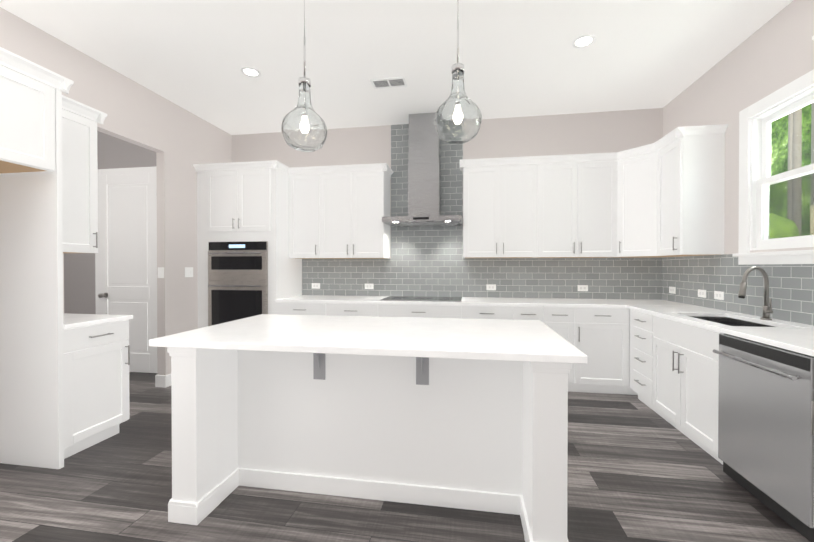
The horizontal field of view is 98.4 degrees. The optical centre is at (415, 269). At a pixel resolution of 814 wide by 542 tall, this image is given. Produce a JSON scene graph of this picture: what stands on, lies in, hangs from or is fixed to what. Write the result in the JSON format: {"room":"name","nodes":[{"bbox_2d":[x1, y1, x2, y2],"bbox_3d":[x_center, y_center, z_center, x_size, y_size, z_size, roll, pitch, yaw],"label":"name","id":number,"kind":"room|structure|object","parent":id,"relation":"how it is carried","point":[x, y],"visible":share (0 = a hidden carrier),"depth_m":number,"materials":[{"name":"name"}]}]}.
{"room":"kitchen","nodes":[
{"label":"kitchen","id":0,"kind":"room"},
{"bbox_2d":[64,131,155,313],"bbox_3d":[-3.621,-0.289,4.430,1.820,3.120,0.120,0,0,9],"label":"wall","id":1,"kind":"structure","parent":0,"point":[79,268],"depth_m":4.44,"materials":[{"name":"grey paint"}]},
{"bbox_2d":[95,166,155,313],"bbox_3d":[-3.528,0.009,4.346,1.000,2.525,0.018,0,0,9],"label":"door frame","id":2,"kind":"structure","parent":1,"relation":"attached to","point":[135,170],"depth_m":4.39,"materials":[{"name":"white wood"}]},
{"bbox_2d":[98,173,156,372],"bbox_3d":[-3.531,0.046,4.288,0.842,2.428,0.126,0,0,9],"label":"hall door","id":3,"kind":"structure","parent":1,"relation":"in","point":[127,244],"depth_m":4.31,"materials":[{"name":"white wood"}]},
{"bbox_2d":[0,7,231,374],"bbox_3d":[-3.165,-0.267,1.106,0.100,3.120,7.610,0,0,9],"label":"wall","id":4,"kind":"structure","parent":0,"point":[179,141],"depth_m":3.79,"materials":[{"name":"grey paint"}]},
{"bbox_2d":[62,95,106,252],"bbox_3d":[-2.684,-0.681,2.587,0.392,1.111,0.497,0,0,9],"label":"upper cabinet","id":5,"kind":"object","parent":4,"relation":"attached to","point":[80,121],"visible":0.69,"depth_m":2.65,"materials":[{"name":"white paint"}]},
{"bbox_2d":[155,375,162,386],"bbox_3d":[-2.778,1.209,4.001,0.019,0.130,0.409,0,0,9],"label":"baseboard","id":6,"kind":"structure","parent":4,"relation":"attached to","point":[158,378],"depth_m":3.79,"materials":[{"name":"white wood"}]},
{"bbox_2d":[158,267,163,277],"bbox_3d":[-2.749,0.035,3.794,0.076,0.115,0.005,0,0,9],"label":"light switch","id":7,"kind":"object","parent":4,"relation":"attached to","point":[160,269],"depth_m":3.79,"materials":[{"name":"white plastic"}]},
{"bbox_2d":[163,374,170,387],"bbox_3d":[-2.659,1.209,4.005,0.015,0.130,0.454,0,0,9],"label":"baseboard","id":8,"kind":"structure","parent":4,"relation":"attached to","point":[163,381],"depth_m":3.79,"materials":[{"name":"white wood"}]},
{"bbox_2d":[185,267,192,276],"bbox_3d":[-2.645,0.033,4.109,0.006,0.115,0.120,0,0,9],"label":"light switch","id":9,"kind":"object","parent":4,"relation":"attached to","point":[188,270],"depth_m":4.11,"materials":[{"name":"white plastic"}]},
{"bbox_2d":[0,0,792,134],"bbox_3d":[-1.421,-1.855,0.825,7.670,0.060,7.850,0,0,9],"label":"ceiling","id":10,"kind":"structure","parent":0,"point":[521,58],"depth_m":2.94,"materials":[{"name":"white paint"}]},
{"bbox_2d":[241,67,260,77],"bbox_3d":[-1.532,-1.838,3.276,0.170,0.006,0.170,0,0,9],"label":"recessed light","id":11,"kind":"object","parent":10,"relation":"in","point":[251,72],"visible":1,"depth_m":3.27,"materials":[{"name":"white"}]},
{"bbox_2d":[281,0,326,151],"bbox_3d":[-0.682,-1.289,2.166,0.272,1.089,0.272,0,0,9],"label":"pendant light","id":12,"kind":"object","parent":10,"relation":"hanging from","point":[303,127],"visible":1,"depth_m":2.10,"materials":[{"name":"clear glass"}]},
{"bbox_2d":[370,77,406,88],"bbox_3d":[-0.258,-1.838,3.463,0.340,0.008,0.170,0,0,9],"label":"ceiling vent","id":13,"kind":"object","parent":10,"relation":"in","point":[393,82],"visible":1,"depth_m":3.46,"materials":[{"name":"white metal"}]},
{"bbox_2d":[434,14,481,143],"bbox_3d":[0.247,-1.288,2.022,0.272,1.089,0.272,0,0,9],"label":"pendant light","id":14,"kind":"object","parent":10,"relation":"hanging from","point":[458,118],"visible":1,"depth_m":1.95,"materials":[{"name":"clear glass"}]},
{"bbox_2d":[572,34,595,47],"bbox_3d":[1.359,-1.835,2.827,0.170,0.006,0.170,0,0,9],"label":"recessed light","id":15,"kind":"object","parent":10,"relation":"in","point":[584,41],"visible":1,"depth_m":2.82,"materials":[{"name":"white"}]},
{"bbox_2d":[0,372,809,541],"bbox_3d":[-1.421,1.325,0.846,7.670,0.060,7.850,0,0,9],"label":"floor","id":16,"kind":"structure","parent":0,"point":[638,470],"depth_m":1.94,"materials":[{"name":"grey wood"}]},
{"bbox_2d":[0,47,73,468],"bbox_3d":[-2.653,0.028,1.859,0.677,2.520,1.022,0,0,9],"label":"cabinet","id":17,"kind":"object","parent":16,"relation":"on","point":[31,343],"visible":1,"depth_m":2.27,"materials":[{"name":"white paint"}]},
{"bbox_2d":[63,320,129,458],"bbox_3d":[-2.551,0.836,2.556,0.667,0.895,0.455,0,0,9],"label":"base cabinet","id":18,"kind":"object","parent":16,"relation":"on","point":[96,359],"visible":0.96,"depth_m":2.49,"materials":[{"name":"white paint"}]},
{"bbox_2d":[63,313,132,328],"bbox_3d":[-2.560,0.373,2.561,0.648,0.029,0.470,0,0,9],"label":"countertop","id":19,"kind":"structure","parent":18,"relation":"on","point":[74,320],"depth_m":2.56,"materials":[{"name":"white stone"}]},
{"bbox_2d":[193,160,301,328],"bbox_3d":[-2.056,0.011,4.435,1.068,2.520,0.690,0,0,9],"label":"tall cabinet","id":20,"kind":"object","parent":16,"relation":"on","point":[242,201],"visible":0.44,"depth_m":4.16,"materials":[{"name":"white paint"}]},
{"bbox_2d":[207,241,267,325],"bbox_3d":[-2.095,0.223,4.107,0.751,1.100,0.092,0,0,9],"label":"wall oven","id":21,"kind":"object","parent":20,"relation":"in","point":[237,285],"visible":0.94,"depth_m":4.11,"materials":[{"name":"silver metal"}]},
{"bbox_2d":[276,302,379,316],"bbox_3d":[-0.962,0.824,4.292,1.216,0.896,0.648,0,0,9],"label":"base cabinet","id":22,"kind":"object","parent":16,"relation":"on","point":[282,308],"depth_m":3.96,"materials":[{"name":"white paint"}]},
{"bbox_2d":[167,347,571,541],"bbox_3d":[-0.224,0.839,2.121,1.947,0.895,0.978,0,0,9],"label":"kitchen island","id":23,"kind":"object","parent":16,"relation":"on","point":[482,435],"visible":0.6,"depth_m":1.92,"materials":[{"name":"white paint"}]},
{"bbox_2d":[149,314,586,363],"bbox_3d":[-0.242,0.373,2.110,2.098,0.035,0.987,0,0,9],"label":"island countertop","id":24,"kind":"structure","parent":23,"relation":"on","point":[508,340],"depth_m":1.81,"materials":[{"name":"white stone"}]},
{"bbox_2d":[380,304,467,318],"bbox_3d":[0.091,0.825,4.129,1.034,0.896,0.648,0,0,9],"label":"base cabinet","id":25,"kind":"object","parent":16,"relation":"on","point":[386,310],"depth_m":3.80,"materials":[{"name":"white paint"}]},
{"bbox_2d":[275,295,677,307],"bbox_3d":[0.607,0.363,4.036,4.398,0.029,0.669,0,0,9],"label":"countertop","id":26,"kind":"structure","parent":25,"relation":"on","point":[483,301],"depth_m":3.85,"materials":[{"name":"white stone"}]},
{"bbox_2d":[380,296,461,301],"bbox_3d":[0.090,0.343,4.109,0.900,0.009,0.524,0,0,9],"label":"glass cooktop","id":27,"kind":"object","parent":26,"relation":"in","point":[422,298],"visible":1,"depth_m":4.08,"materials":[{"name":"black glass"}]},
{"bbox_2d":[468,305,519,319],"bbox_3d":[0.834,0.826,4.014,0.589,0.896,0.648,0,0,9],"label":"base cabinet","id":28,"kind":"object","parent":16,"relation":"on","point":[474,311],"depth_m":3.68,"materials":[{"name":"white paint"}]},
{"bbox_2d":[520,306,583,391],"bbox_3d":[1.368,0.827,3.931,0.729,0.896,0.648,0,0,9],"label":"base cabinet","id":29,"kind":"object","parent":16,"relation":"on","point":[568,322],"depth_m":3.58,"materials":[{"name":"white paint"}]},
{"bbox_2d":[584,307,631,394],"bbox_3d":[1.892,0.827,3.850,0.569,0.896,0.648,0,0,9],"label":"base cabinet","id":30,"kind":"object","parent":16,"relation":"on","point":[599,337],"depth_m":3.53,"materials":[{"name":"white paint"}]},
{"bbox_2d":[630,309,723,428],"bbox_3d":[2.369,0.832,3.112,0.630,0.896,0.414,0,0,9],"label":"base cabinet","id":31,"kind":"object","parent":16,"relation":"on","point":[674,373],"depth_m":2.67,"materials":[{"name":"white paint"}]},
{"bbox_2d":[627,303,813,356],"bbox_3d":[2.165,0.378,1.847,0.648,0.029,3.180,0,0,9],"label":"countertop","id":32,"kind":"structure","parent":31,"relation":"on","point":[794,336],"depth_m":2.26,"materials":[{"name":"white stone"}]},
{"bbox_2d":[689,316,774,326],"bbox_3d":[2.266,0.495,2.541,0.408,0.214,0.688,0,0,9],"label":"undermount sink","id":33,"kind":"object","parent":32,"relation":"in","point":[729,321],"visible":0.12,"depth_m":2.78,"materials":[{"name":"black metal"}]},
{"bbox_2d":[738,266,772,319],"bbox_3d":[2.397,0.168,2.480,0.265,0.382,0.138,0,0,9],"label":"gooseneck faucet","id":34,"kind":"object","parent":32,"relation":"on","point":[767,308],"visible":1,"depth_m":2.48,"materials":[{"name":"silver metal"}]},
{"bbox_2d":[713,333,813,541],"bbox_3d":[2.120,0.842,1.862,0.641,0.893,0.602,0,0,9],"label":"dishwasher","id":35,"kind":"object","parent":16,"relation":"on","point":[765,436],"visible":0.96,"depth_m":1.83,"materials":[{"name":"silver metal"}]},
{"bbox_2d":[811,401,813,435],"bbox_3d":[2.082,0.845,1.261,0.630,0.896,0.589,0,0,9],"label":"base cabinet","id":36,"kind":"object","parent":16,"relation":"on","point":[812,422],"visible":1,"depth_m":1.59,"materials":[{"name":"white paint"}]},
{"bbox_2d":[232,108,662,299],"bbox_3d":[0.169,-0.290,4.500,5.650,3.120,0.120,0,0,9],"label":"wall","id":37,"kind":"structure","parent":0,"point":[592,132],"depth_m":4.28,"materials":[{"name":"grey paint"}]},
{"bbox_2d":[287,163,392,258],"bbox_3d":[-0.926,-0.694,4.406,1.250,1.111,0.392,0,0,9],"label":"upper cabinet","id":38,"kind":"object","parent":37,"relation":"attached to","point":[338,211],"visible":0.98,"depth_m":4.26,"materials":[{"name":"white paint"}]},
{"bbox_2d":[302,124,661,299],"bbox_3d":[0.660,-0.751,4.355,4.394,2.192,0.007,0,0,9],"label":"backsplash","id":39,"kind":"structure","parent":37,"relation":"attached to","point":[429,261],"depth_m":4.39,"materials":[{"name":"grey tile"}]},
{"bbox_2d":[312,283,319,288],"bbox_3d":[-1.319,0.219,4.662,0.115,0.072,0.006,0,0,9],"label":"outlet","id":40,"kind":"object","parent":39,"relation":"attached to","point":[314,285],"depth_m":4.66,"materials":[{"name":"white plastic"}]},
{"bbox_2d":[365,284,372,288],"bbox_3d":[-0.598,0.220,4.550,0.115,0.072,0.006,0,0,9],"label":"outlet","id":41,"kind":"object","parent":39,"relation":"attached to","point":[367,286],"depth_m":4.55,"materials":[{"name":"white plastic"}]},
{"bbox_2d":[382,112,461,226],"bbox_3d":[0.103,-1.193,4.181,0.900,1.306,0.501,0,0,9],"label":"range hood","id":42,"kind":"object","parent":39,"relation":"attached to","point":[424,187],"visible":0.98,"depth_m":4.15,"materials":[{"name":"silver metal"}]},
{"bbox_2d":[486,284,495,289],"bbox_3d":[0.934,0.222,4.313,0.115,0.072,0.006,0,0,9],"label":"outlet","id":43,"kind":"object","parent":39,"relation":"attached to","point":[488,286],"depth_m":4.31,"materials":[{"name":"white plastic"}]},
{"bbox_2d":[578,285,587,290],"bbox_3d":[1.981,0.223,4.150,0.115,0.072,0.006,0,0,9],"label":"outlet","id":44,"kind":"object","parent":39,"relation":"attached to","point":[580,287],"depth_m":4.15,"materials":[{"name":"white plastic"}]},
{"bbox_2d":[463,156,530,257],"bbox_3d":[1.012,-0.692,4.126,0.880,1.110,0.350,0,0,9],"label":"upper cabinet","id":45,"kind":"object","parent":37,"relation":"attached to","point":[496,191],"depth_m":3.96,"materials":[{"name":"white paint"}]},
{"bbox_2d":[531,153,610,257],"bbox_3d":[1.783,-0.691,3.985,0.926,1.110,0.392,0,0,9],"label":"upper cabinet","id":46,"kind":"object","parent":37,"relation":"attached to","point":[571,193],"depth_m":3.84,"materials":[{"name":"white paint"}]},
{"bbox_2d":[611,143,680,257],"bbox_3d":[2.450,-0.689,3.742,0.668,1.110,0.669,0,0,9],"label":"upper cabinet","id":47,"kind":"object","parent":37,"relation":"attached to","point":[632,170],"depth_m":3.65,"materials":[{"name":"white paint"}]},
{"bbox_2d":[662,0,813,322],"bbox_3d":[2.309,-0.261,0.257,0.120,3.120,7.610,0,0,9],"label":"wall","id":48,"kind":"structure","parent":0,"point":[773,54],"depth_m":2.87,"materials":[{"name":"grey paint"}]},
{"bbox_2d":[655,124,726,255],"bbox_3d":[2.517,-0.686,3.279,0.393,1.110,0.427,0,0,9],"label":"upper cabinet","id":49,"kind":"object","parent":48,"relation":"attached to","point":[663,196],"depth_m":3.08,"materials":[{"name":"white paint"}]},
{"bbox_2d":[662,254,813,325],"bbox_3d":[2.521,0.119,2.043,0.007,0.483,4.000,0,0,9],"label":"backsplash","id":50,"kind":"structure","parent":48,"relation":"attached to","point":[791,291],"depth_m":2.87,"materials":[{"name":"grey tile"}]},
{"bbox_2d":[669,287,675,293],"bbox_3d":[2.787,0.225,3.804,0.006,0.072,0.115,0,0,9],"label":"outlet","id":51,"kind":"object","parent":50,"relation":"attached to","point":[672,290],"depth_m":3.80,"materials":[{"name":"white plastic"}]},
{"bbox_2d":[698,289,705,297],"bbox_3d":[2.712,0.228,3.320,0.006,0.072,0.115,0,0,9],"label":"outlet","id":52,"kind":"object","parent":50,"relation":"attached to","point":[701,293],"depth_m":3.31,"materials":[{"name":"white plastic"}]},
{"bbox_2d":[714,291,723,299],"bbox_3d":[2.677,0.230,3.092,0.006,0.072,0.115,0,0,9],"label":"outlet","id":53,"kind":"object","parent":50,"relation":"attached to","point":[718,295],"depth_m":3.08,"materials":[{"name":"white plastic"}]},
{"bbox_2d":[732,69,813,264],"bbox_3d":[2.623,-0.656,2.444,0.169,1.240,0.855,0,0,9],"label":"window","id":54,"kind":"structure","parent":48,"relation":"in","point":[763,180],"depth_m":2.65,"materials":[{"name":"white wood"}]},
{"label":"outside","id":55,"kind":"structure","parent":0,"visible":0},
{"bbox_2d":[769,104,810,235],"bbox_3d":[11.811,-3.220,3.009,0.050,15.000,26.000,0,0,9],"label":"trees","id":56,"kind":"object","parent":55,"point":[775,159],"depth_m":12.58,"materials":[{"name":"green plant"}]},
{"bbox_3d":[7.424,2.126,3.725,8.830,0.100,26.000,0,0,9],"label":"ground","id":57,"kind":"structure","parent":55,"visible":0},
{"bbox_2d":[769,213,798,238],"bbox_3d":[5.806,0.526,6.197,1.292,3.166,1.991,0,0,9],"label":"bush","id":58,"kind":"object","parent":57,"relation":"on","point":[787,226],"depth_m":5.62,"materials":[{"name":"green plant"}]},
{"bbox_2d":[787,113,790,219],"bbox_3d":[10.767,-3.867,10.038,0.171,11.803,0.403,0,1,45],"label":"trunk","id":59,"kind":"object","parent":57,"relation":"on","point":[789,129],"depth_m":10.03,"materials":[{"name":"grey plant"}]},
{"bbox_2d":[790,108,801,235],"bbox_3d":[9.206,-3.856,8.459,0.171,11.803,0.403,0,1,45],"label":"trunk","id":60,"kind":"object","parent":57,"relation":"on","point":[796,116],"depth_m":8.41,"materials":[{"name":"grey plant"}]},
{"bbox_2d":[810,205,813,234],"bbox_3d":[6.057,0.516,2.760,0.060,3.132,6.096,0,0,9],"label":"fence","id":61,"kind":"object","parent":57,"relation":"on","point":[812,223],"depth_m":5.75,"materials":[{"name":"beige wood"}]},
{"bbox_2d":[811,103,813,204],"bbox_3d":[8.318,-3.848,7.283,0.143,11.803,0.377,0,1,45],"label":"trunk","id":62,"kind":"object","parent":57,"relation":"on","point":[812,104],"depth_m":7.28,"materials":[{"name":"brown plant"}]}
]}

